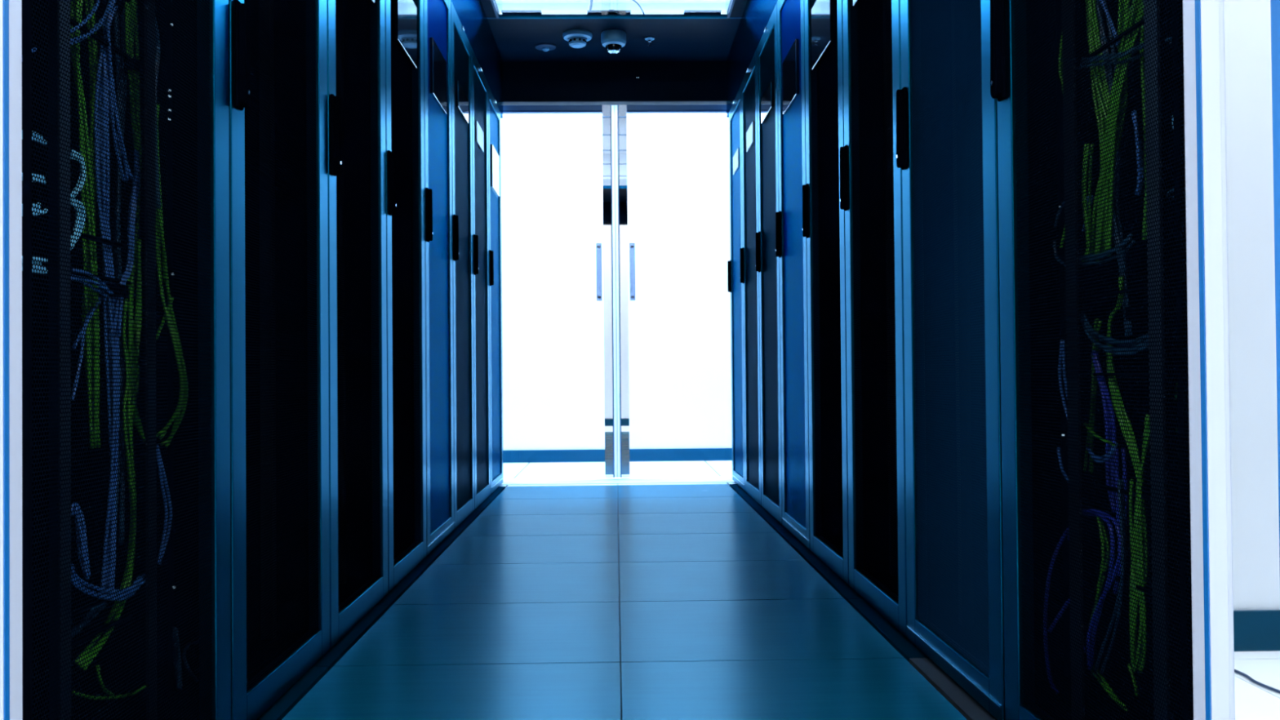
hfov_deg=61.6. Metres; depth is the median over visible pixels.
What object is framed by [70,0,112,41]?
cable
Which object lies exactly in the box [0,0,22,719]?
wall
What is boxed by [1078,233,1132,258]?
cable
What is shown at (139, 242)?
cable
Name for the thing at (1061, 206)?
cable
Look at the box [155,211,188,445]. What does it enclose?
cable
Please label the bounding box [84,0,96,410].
cable
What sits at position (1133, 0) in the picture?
cable
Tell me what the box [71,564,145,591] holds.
cable
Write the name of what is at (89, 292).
cable
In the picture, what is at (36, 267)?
cable
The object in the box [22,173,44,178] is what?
cable
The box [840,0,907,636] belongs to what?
rack
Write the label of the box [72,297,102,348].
cable
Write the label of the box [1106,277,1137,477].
cable
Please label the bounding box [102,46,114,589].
cable
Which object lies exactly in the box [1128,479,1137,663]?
cable
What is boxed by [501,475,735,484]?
door track
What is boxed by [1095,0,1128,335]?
cable
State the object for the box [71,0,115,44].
cable
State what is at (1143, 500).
cable
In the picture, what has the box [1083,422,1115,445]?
cable
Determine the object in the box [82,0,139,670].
cable
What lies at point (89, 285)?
cable
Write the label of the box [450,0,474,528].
rack
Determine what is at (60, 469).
rack
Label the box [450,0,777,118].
ceiling
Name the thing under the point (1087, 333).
cable
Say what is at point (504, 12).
box
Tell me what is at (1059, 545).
cable
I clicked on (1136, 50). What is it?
cable
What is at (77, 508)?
cable
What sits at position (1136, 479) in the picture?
cable
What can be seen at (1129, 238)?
cable
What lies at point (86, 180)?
cable
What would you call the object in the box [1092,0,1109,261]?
cable
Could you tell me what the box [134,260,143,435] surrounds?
cable
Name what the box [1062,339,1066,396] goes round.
cable
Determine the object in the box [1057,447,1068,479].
cable
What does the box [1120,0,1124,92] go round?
cable
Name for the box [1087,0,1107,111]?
cable
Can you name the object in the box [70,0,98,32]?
cable
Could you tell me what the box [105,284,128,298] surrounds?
cable tie
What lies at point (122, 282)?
cable
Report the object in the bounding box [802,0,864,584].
rack
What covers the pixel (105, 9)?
cable
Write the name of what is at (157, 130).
cable
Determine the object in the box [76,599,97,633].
cable
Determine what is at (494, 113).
rack
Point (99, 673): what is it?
cable
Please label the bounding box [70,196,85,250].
cable
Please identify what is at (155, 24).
cable
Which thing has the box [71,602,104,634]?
cable
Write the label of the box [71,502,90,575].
cable
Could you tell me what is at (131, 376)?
cable
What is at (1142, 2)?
cable
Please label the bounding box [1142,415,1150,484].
cable
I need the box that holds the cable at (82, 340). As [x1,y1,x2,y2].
[71,298,102,400]
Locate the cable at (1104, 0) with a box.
[1103,0,1132,335]
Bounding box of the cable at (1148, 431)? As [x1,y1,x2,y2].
[1138,426,1150,479]
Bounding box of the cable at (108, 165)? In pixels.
[106,59,116,589]
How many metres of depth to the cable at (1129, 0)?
1.59 m
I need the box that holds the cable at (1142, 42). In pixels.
[1080,42,1142,61]
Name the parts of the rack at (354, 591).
handle plate, handle, mounting rail, panel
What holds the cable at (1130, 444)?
in the rack at (1024, 49)
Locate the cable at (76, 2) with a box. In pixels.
[75,0,93,448]
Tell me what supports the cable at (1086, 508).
in the rack at (1024, 49)
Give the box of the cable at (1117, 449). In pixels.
[1114,448,1119,591]
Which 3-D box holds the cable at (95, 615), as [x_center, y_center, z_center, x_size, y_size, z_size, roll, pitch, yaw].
[-0.770,0.364,1.502,0.006,0.032,0.084,-1,-1,4]
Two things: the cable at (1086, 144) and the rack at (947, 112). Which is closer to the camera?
the cable at (1086, 144)
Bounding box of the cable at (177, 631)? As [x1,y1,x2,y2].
[176,631,180,690]
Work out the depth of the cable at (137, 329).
1.65 m
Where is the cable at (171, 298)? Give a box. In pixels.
[155,297,173,339]
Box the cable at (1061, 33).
[1057,32,1062,86]
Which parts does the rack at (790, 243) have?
handle, handle plate, display panel, door, door panel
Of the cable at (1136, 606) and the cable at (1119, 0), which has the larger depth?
the cable at (1119, 0)
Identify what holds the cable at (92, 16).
in the rack at (60, 469)
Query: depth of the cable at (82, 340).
1.49 m
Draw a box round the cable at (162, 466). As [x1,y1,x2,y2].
[159,452,172,564]
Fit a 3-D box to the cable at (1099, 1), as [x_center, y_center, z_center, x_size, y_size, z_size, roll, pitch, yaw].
[0.718,-0.302,1.636,0.014,0.536,0.082,0,-1,-1]
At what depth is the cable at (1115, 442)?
1.62 m
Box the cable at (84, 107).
[74,0,99,415]
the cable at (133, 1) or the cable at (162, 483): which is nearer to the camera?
the cable at (133, 1)
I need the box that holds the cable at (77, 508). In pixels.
[74,503,84,576]
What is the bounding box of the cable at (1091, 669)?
[1090,669,1128,711]
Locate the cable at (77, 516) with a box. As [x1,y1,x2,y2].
[72,507,88,579]
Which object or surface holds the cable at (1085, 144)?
in the rack at (1024, 49)
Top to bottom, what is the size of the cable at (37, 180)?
0.012 m
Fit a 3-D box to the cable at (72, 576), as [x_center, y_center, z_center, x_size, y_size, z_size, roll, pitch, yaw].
[-0.741,0.307,1.499,0.010,0.066,0.213,0,-1,0]
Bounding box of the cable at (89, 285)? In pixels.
[71,276,106,297]
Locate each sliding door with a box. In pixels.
[502,104,617,477]
[614,104,726,477]
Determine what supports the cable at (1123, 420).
in the rack at (1024, 49)
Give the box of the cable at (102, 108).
[101,107,119,593]
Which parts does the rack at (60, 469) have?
mounting rail, mounting rail, power strip, door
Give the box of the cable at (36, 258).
[22,255,47,262]
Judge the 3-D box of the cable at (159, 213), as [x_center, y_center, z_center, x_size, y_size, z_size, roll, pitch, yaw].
[-0.753,-0.062,1.706,0.022,0.403,0.052,-1,-1,30]
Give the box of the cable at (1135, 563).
[1129,479,1138,653]
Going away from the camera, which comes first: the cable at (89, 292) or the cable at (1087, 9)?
the cable at (89, 292)
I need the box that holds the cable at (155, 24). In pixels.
[155,23,159,207]
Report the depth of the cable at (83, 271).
1.45 m
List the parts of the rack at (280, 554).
handle plate, handle, mounting rail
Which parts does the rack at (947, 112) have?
handle, handle plate, panel, mounting rail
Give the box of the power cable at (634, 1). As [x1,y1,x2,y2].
[632,0,644,13]
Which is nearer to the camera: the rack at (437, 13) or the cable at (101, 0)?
the cable at (101, 0)
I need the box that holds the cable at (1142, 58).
[1140,25,1146,239]
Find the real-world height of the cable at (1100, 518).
0.182 m
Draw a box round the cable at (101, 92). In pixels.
[97,69,119,592]
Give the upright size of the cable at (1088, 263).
0.025 m
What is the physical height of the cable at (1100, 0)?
0.084 m
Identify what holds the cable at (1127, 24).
in the rack at (1024, 49)
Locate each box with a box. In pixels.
[501,10,542,14]
[586,9,631,14]
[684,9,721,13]
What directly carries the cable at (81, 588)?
in the rack at (60, 469)
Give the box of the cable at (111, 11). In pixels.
[106,10,124,180]
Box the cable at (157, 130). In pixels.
[157,129,182,439]
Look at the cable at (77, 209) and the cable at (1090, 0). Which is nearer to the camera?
the cable at (77, 209)
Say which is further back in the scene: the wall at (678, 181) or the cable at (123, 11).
the wall at (678, 181)
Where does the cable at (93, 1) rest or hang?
in the rack at (60, 469)
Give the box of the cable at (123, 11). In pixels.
[113,11,124,543]
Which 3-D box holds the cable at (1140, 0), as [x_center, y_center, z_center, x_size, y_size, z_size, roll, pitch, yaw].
[0.704,-0.338,1.579,0.014,0.358,0.134,0,-1,-1]
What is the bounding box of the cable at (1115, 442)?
[1086,442,1117,458]
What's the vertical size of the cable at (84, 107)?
0.633 m
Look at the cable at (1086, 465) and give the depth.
1.70 m
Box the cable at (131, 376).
[76,2,141,664]
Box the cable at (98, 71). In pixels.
[93,44,115,593]
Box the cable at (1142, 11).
[1107,4,1143,256]
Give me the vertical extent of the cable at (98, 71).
0.786 m
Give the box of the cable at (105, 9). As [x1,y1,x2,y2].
[102,8,128,180]
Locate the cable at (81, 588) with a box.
[71,576,133,600]
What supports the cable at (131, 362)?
in the rack at (60, 469)
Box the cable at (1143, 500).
[1133,480,1147,671]
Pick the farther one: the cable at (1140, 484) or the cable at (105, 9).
the cable at (105, 9)
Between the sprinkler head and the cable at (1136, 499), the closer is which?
the cable at (1136, 499)
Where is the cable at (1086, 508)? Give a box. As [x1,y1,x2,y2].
[1083,508,1120,668]
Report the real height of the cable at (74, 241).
0.068 m
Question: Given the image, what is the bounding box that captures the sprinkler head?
[644,36,654,46]
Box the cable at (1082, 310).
[1081,310,1146,343]
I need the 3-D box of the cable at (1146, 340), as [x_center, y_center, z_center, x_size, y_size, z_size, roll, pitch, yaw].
[0.693,-0.043,1.565,0.010,0.057,0.221,0,-1,-3]
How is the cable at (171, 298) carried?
in the rack at (60, 469)
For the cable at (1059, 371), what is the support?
in the rack at (1024, 49)
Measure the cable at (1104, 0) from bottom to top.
0.538 m
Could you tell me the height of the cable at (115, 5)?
0.261 m
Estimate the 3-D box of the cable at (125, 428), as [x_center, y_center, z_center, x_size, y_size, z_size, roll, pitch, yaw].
[-0.766,-0.070,1.548,0.014,0.966,0.178,0,-1,-1]
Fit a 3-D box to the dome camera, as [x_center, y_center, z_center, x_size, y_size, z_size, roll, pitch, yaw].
[-0.139,-1.673,5.674,0.134,0.108,0.134,0,-1,-1]
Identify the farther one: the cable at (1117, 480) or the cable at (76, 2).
the cable at (1117, 480)
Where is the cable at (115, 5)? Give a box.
[108,4,133,178]
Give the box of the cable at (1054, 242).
[1053,240,1065,266]
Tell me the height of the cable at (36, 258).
0.010 m
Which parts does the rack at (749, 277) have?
handle, handle plate, label plate, door panel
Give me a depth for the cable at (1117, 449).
1.59 m
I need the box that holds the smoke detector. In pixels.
[562,29,592,48]
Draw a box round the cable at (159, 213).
[156,208,184,447]
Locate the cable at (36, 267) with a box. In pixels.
[22,262,46,269]
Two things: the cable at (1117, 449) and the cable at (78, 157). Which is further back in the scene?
the cable at (1117, 449)
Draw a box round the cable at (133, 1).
[80,0,137,667]
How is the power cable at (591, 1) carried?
hanging from the ceiling at (496, 1)
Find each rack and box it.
[22,0,231,719]
[228,0,329,719]
[326,0,388,648]
[368,0,426,591]
[410,0,454,555]
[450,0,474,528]
[471,48,490,509]
[488,85,503,493]
[727,85,745,490]
[739,49,761,505]
[755,2,782,524]
[775,0,822,549]
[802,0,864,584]
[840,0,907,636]
[896,0,1004,719]
[990,0,1193,719]
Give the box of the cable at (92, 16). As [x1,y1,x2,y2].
[81,0,96,416]
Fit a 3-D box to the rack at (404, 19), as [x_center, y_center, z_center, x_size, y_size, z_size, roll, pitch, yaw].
[-1.223,-0.379,3.257,1.069,2.080,0.600,0,-1,-1]
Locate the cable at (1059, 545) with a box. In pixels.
[1043,526,1069,693]
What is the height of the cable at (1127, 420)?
0.343 m
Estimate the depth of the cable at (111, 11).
1.54 m
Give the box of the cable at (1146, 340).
[1079,315,1147,348]
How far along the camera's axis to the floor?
2.57 m
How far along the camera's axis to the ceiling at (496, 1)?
7.47 m
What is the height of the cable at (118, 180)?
0.830 m
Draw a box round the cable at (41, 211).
[22,208,48,216]
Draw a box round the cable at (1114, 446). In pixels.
[1088,445,1116,462]
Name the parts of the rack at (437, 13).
handle plate, handle, door panel, display panel, door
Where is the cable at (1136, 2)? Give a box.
[1101,1,1137,253]
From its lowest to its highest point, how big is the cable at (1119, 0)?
0.306 m
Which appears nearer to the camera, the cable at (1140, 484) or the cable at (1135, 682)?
the cable at (1140, 484)
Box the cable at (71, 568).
[71,568,145,595]
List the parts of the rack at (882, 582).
handle, handle plate, display panel, panel, mounting rail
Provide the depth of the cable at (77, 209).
1.43 m
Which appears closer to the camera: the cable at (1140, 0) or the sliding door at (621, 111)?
the cable at (1140, 0)
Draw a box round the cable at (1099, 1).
[1098,0,1125,319]
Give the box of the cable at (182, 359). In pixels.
[157,113,186,428]
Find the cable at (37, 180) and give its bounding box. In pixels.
[22,175,46,183]
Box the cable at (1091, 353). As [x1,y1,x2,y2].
[1091,353,1111,510]
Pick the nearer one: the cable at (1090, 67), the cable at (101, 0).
the cable at (101, 0)
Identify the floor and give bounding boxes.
[256,460,997,719]
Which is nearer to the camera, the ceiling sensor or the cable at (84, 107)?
the cable at (84, 107)
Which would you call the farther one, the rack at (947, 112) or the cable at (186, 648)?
the rack at (947, 112)
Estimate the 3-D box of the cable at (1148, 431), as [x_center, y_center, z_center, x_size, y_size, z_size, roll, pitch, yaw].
[0.717,0.150,1.524,0.009,0.142,0.052,0,-1,-1]
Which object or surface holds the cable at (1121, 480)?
in the rack at (1024, 49)
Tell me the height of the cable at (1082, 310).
0.056 m
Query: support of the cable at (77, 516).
in the rack at (60, 469)
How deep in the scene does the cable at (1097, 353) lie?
1.63 m
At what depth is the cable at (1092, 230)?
1.66 m
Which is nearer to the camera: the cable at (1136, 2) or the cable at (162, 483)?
the cable at (1136, 2)
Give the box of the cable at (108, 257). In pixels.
[97,62,119,587]
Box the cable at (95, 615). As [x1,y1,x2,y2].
[71,602,107,638]
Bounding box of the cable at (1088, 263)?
[1078,240,1134,265]
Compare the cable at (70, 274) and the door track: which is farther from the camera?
the door track
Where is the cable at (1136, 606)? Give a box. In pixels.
[1131,480,1144,668]
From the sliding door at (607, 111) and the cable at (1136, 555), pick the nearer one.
the cable at (1136, 555)
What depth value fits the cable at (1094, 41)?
1.63 m
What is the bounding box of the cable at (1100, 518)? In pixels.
[1088,518,1109,626]
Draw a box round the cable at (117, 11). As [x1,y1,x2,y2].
[116,11,124,518]
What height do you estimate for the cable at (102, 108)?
0.787 m
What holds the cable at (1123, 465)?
in the rack at (1024, 49)
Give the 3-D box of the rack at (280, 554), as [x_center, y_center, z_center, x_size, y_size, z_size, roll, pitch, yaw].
[-1.196,-0.394,2.054,1.069,2.080,0.600,0,-1,-1]
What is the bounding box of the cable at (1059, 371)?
[1057,339,1067,419]
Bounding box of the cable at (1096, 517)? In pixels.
[1094,516,1105,608]
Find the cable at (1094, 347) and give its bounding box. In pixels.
[1088,320,1102,471]
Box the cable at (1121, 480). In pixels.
[1094,480,1126,671]
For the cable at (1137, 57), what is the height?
0.043 m
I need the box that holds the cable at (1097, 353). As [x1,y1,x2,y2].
[1097,353,1111,505]
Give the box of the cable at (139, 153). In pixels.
[115,152,140,335]
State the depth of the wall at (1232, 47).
1.06 m
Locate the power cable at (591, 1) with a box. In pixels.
[586,0,593,14]
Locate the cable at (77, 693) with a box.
[71,685,146,699]
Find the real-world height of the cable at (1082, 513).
0.243 m
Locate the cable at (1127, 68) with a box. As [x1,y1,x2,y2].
[1104,67,1128,251]
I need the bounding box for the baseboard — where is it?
[502,448,732,462]
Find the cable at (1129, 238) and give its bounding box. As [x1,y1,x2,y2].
[1079,237,1131,261]
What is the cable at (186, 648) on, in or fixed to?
in the rack at (60, 469)
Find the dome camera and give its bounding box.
[600,29,626,54]
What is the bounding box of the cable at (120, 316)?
[116,151,138,336]
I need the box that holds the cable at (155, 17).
[155,17,160,208]
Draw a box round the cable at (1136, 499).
[1135,480,1142,669]
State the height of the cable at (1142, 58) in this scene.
0.343 m
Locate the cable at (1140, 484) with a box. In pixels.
[1138,480,1146,671]
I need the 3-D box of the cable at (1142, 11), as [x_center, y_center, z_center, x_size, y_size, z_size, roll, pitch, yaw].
[0.704,-0.332,1.560,0.014,0.351,0.130,0,-1,-1]
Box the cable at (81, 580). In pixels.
[71,567,140,594]
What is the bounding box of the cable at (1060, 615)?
[1048,599,1085,652]
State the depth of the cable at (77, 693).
1.55 m
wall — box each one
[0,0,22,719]
[496,3,732,450]
[1182,0,1279,719]
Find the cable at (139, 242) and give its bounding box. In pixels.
[133,239,145,441]
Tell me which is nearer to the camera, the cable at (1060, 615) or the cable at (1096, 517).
the cable at (1096, 517)
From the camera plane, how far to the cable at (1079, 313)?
1.52 m
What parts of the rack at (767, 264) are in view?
handle, handle plate, display panel, door panel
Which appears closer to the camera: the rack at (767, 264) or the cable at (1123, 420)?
the cable at (1123, 420)
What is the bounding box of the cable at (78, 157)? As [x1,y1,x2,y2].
[71,152,84,192]
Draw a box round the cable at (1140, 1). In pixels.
[1106,0,1142,192]
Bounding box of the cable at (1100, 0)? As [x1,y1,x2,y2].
[1099,0,1119,43]
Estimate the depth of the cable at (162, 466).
1.71 m
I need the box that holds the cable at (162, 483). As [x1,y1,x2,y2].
[156,445,168,564]
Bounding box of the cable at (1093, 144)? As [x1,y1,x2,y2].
[1081,143,1093,262]
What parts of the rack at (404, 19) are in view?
handle plate, handle, panel, display panel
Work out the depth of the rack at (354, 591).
2.74 m
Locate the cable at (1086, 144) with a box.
[1083,143,1090,265]
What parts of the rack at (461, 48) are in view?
handle plate, handle, display panel, door panel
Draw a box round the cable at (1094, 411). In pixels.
[1088,320,1097,471]
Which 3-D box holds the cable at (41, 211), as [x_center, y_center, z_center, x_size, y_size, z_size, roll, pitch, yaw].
[-0.734,-0.187,1.312,0.010,0.035,0.081,0,-1,-1]
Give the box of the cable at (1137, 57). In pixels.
[1075,52,1144,69]
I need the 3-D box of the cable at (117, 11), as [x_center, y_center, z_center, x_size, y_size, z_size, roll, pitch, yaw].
[-0.788,-0.140,1.624,0.014,0.831,0.030,0,-1,-1]
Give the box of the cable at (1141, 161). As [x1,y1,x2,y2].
[1131,111,1143,189]
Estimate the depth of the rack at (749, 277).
5.14 m
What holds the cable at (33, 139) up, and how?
in the rack at (60, 469)
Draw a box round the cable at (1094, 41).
[1093,40,1104,226]
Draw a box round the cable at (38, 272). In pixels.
[22,266,46,273]
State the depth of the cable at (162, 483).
1.70 m
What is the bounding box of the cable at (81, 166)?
[70,156,86,196]
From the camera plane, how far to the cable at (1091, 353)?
1.63 m
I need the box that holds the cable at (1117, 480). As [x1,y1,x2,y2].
[1100,480,1124,674]
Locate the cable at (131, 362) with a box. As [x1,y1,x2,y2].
[79,0,138,665]
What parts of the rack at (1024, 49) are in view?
handle, handle plate, door, mounting rail, power strip, mounting rail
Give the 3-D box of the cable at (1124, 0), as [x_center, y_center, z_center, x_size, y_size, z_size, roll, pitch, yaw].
[0.714,-0.383,1.602,0.010,0.307,0.063,0,-1,-5]
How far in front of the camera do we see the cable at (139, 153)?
1.59 m
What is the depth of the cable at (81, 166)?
1.43 m
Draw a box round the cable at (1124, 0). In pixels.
[1115,0,1127,159]
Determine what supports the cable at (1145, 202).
in the rack at (1024, 49)
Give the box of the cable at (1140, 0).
[1102,0,1141,252]
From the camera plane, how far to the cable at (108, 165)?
1.54 m
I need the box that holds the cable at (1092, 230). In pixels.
[1090,86,1105,253]
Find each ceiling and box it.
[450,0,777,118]
[495,0,729,3]
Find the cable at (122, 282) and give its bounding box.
[112,150,137,335]
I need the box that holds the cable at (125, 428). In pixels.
[74,1,140,663]
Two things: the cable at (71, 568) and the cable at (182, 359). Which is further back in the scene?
the cable at (182, 359)
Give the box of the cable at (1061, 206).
[1053,200,1064,228]
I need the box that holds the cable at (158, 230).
[156,103,183,435]
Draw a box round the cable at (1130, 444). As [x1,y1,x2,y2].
[1106,315,1138,479]
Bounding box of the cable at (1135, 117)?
[1133,110,1141,195]
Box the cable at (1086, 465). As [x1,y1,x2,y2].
[1083,318,1098,471]
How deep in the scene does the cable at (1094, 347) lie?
1.68 m
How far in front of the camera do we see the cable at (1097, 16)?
1.63 m
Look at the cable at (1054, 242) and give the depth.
1.77 m
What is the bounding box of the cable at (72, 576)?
[71,576,139,597]
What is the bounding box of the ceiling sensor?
[534,43,555,51]
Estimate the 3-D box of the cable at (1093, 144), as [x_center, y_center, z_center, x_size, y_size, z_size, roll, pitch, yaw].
[0.695,-0.241,1.664,0.010,0.184,0.028,0,-1,-19]
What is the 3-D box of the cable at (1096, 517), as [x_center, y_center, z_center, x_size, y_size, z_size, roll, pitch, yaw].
[0.695,0.322,1.629,0.006,0.186,0.052,-1,-1,6]
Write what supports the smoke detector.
attached to the ceiling at (691, 59)
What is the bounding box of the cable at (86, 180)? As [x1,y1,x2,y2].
[70,0,97,448]
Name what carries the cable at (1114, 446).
in the rack at (1024, 49)
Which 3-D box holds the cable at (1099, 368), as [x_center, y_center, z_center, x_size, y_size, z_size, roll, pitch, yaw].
[0.712,0.107,1.642,0.010,0.246,0.052,0,-1,-10]
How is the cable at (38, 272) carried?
in the rack at (60, 469)
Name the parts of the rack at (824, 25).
handle, handle plate, display panel, panel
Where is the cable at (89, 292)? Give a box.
[77,0,100,447]
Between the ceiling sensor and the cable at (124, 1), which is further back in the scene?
the ceiling sensor
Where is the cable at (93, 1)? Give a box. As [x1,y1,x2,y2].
[87,0,97,303]
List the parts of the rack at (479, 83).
handle plate, handle, label plate, door panel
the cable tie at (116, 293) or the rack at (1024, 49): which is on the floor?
the rack at (1024, 49)
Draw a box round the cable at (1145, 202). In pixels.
[1142,177,1146,239]
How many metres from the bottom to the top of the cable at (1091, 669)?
0.036 m
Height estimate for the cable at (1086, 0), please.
0.416 m
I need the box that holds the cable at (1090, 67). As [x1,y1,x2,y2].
[1089,66,1102,244]
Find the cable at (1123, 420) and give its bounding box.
[1106,276,1137,462]
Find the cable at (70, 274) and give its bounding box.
[70,274,112,293]
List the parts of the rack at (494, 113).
handle plate, handle, display panel, door panel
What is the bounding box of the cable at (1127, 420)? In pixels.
[1107,276,1140,476]
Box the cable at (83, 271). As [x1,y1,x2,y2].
[71,268,106,287]
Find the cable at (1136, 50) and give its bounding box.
[1080,44,1144,65]
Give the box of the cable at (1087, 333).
[1080,320,1148,351]
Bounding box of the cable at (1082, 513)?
[1082,512,1115,667]
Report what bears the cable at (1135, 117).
in the rack at (1024, 49)
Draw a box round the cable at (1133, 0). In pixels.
[1097,0,1136,253]
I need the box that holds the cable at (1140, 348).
[1088,332,1148,355]
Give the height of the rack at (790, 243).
2.080 m
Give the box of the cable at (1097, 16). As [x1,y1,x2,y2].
[1097,16,1126,337]
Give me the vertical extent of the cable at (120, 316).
0.284 m
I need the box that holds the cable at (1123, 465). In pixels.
[1112,448,1127,594]
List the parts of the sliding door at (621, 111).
handle, rail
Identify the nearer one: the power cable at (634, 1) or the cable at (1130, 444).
the cable at (1130, 444)
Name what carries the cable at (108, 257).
in the rack at (60, 469)
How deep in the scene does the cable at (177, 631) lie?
1.71 m
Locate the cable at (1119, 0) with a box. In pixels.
[1117,0,1124,147]
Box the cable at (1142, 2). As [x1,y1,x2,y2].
[1106,2,1142,248]
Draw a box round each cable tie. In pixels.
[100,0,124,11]
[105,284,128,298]
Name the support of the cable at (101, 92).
in the rack at (60, 469)
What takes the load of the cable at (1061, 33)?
in the rack at (1024, 49)
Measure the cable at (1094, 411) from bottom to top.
0.240 m
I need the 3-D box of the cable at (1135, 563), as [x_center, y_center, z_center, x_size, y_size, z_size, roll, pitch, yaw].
[0.705,0.305,1.529,0.014,0.270,0.024,0,-1,-1]
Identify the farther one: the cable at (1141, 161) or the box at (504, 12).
the box at (504, 12)
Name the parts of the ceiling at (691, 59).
panel, roof rail, rail trim, panel, rail trim, roof rail, panel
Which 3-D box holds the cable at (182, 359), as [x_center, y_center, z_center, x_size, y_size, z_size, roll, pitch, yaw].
[-0.753,-0.141,1.713,0.051,0.528,0.029,0,-1,-37]
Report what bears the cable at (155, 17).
in the rack at (60, 469)
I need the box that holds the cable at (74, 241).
[70,198,79,249]
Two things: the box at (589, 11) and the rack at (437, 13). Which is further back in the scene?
the box at (589, 11)
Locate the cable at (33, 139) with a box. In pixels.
[22,134,46,144]
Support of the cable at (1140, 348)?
in the rack at (1024, 49)
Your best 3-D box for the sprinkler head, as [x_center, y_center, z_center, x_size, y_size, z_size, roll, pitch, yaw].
[0.052,-1.708,5.760,0.054,0.040,0.054,0,-1,-1]
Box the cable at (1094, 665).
[1093,665,1125,706]
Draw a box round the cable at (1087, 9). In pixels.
[1087,8,1106,118]
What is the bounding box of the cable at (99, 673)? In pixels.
[96,665,114,696]
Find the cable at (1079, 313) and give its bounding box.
[1079,313,1148,346]
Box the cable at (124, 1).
[121,0,126,542]
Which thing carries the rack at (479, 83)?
on the floor
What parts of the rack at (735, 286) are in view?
handle, handle plate, label plate, door panel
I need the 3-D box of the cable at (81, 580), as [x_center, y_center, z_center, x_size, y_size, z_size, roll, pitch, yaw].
[-0.741,0.303,1.501,0.013,0.066,0.208,0,-1,-1]
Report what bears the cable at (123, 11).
in the rack at (60, 469)
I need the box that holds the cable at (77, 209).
[70,200,80,244]
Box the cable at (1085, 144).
[1081,143,1087,243]
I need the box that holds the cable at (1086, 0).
[1085,0,1105,254]
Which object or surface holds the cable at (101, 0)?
attached to the rack at (60, 469)
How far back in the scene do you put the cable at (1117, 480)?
1.56 m
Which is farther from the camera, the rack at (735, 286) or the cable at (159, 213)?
the rack at (735, 286)
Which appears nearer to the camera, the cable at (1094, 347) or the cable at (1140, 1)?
the cable at (1140, 1)
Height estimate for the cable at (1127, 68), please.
0.353 m
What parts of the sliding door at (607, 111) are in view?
rail, handle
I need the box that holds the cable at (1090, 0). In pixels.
[1088,0,1107,261]
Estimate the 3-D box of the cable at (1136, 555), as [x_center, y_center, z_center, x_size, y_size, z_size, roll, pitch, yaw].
[0.704,0.305,1.525,0.011,0.270,0.024,0,-1,-16]
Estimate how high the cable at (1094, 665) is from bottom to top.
0.035 m
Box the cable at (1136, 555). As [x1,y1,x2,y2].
[1130,555,1137,658]
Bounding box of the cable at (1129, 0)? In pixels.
[1114,0,1129,168]
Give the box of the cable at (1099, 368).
[1092,350,1116,512]
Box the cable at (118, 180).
[114,11,122,480]
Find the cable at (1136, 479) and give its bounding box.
[1128,479,1137,625]
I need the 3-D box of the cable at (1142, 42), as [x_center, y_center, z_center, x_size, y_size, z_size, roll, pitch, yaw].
[0.695,-0.453,1.571,0.008,0.043,0.225,0,-1,0]
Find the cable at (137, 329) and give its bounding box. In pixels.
[131,262,142,439]
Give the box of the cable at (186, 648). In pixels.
[182,640,198,681]
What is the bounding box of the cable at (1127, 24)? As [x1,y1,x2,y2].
[1101,1,1133,246]
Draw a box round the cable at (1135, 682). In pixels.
[1127,663,1138,696]
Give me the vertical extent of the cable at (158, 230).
0.525 m

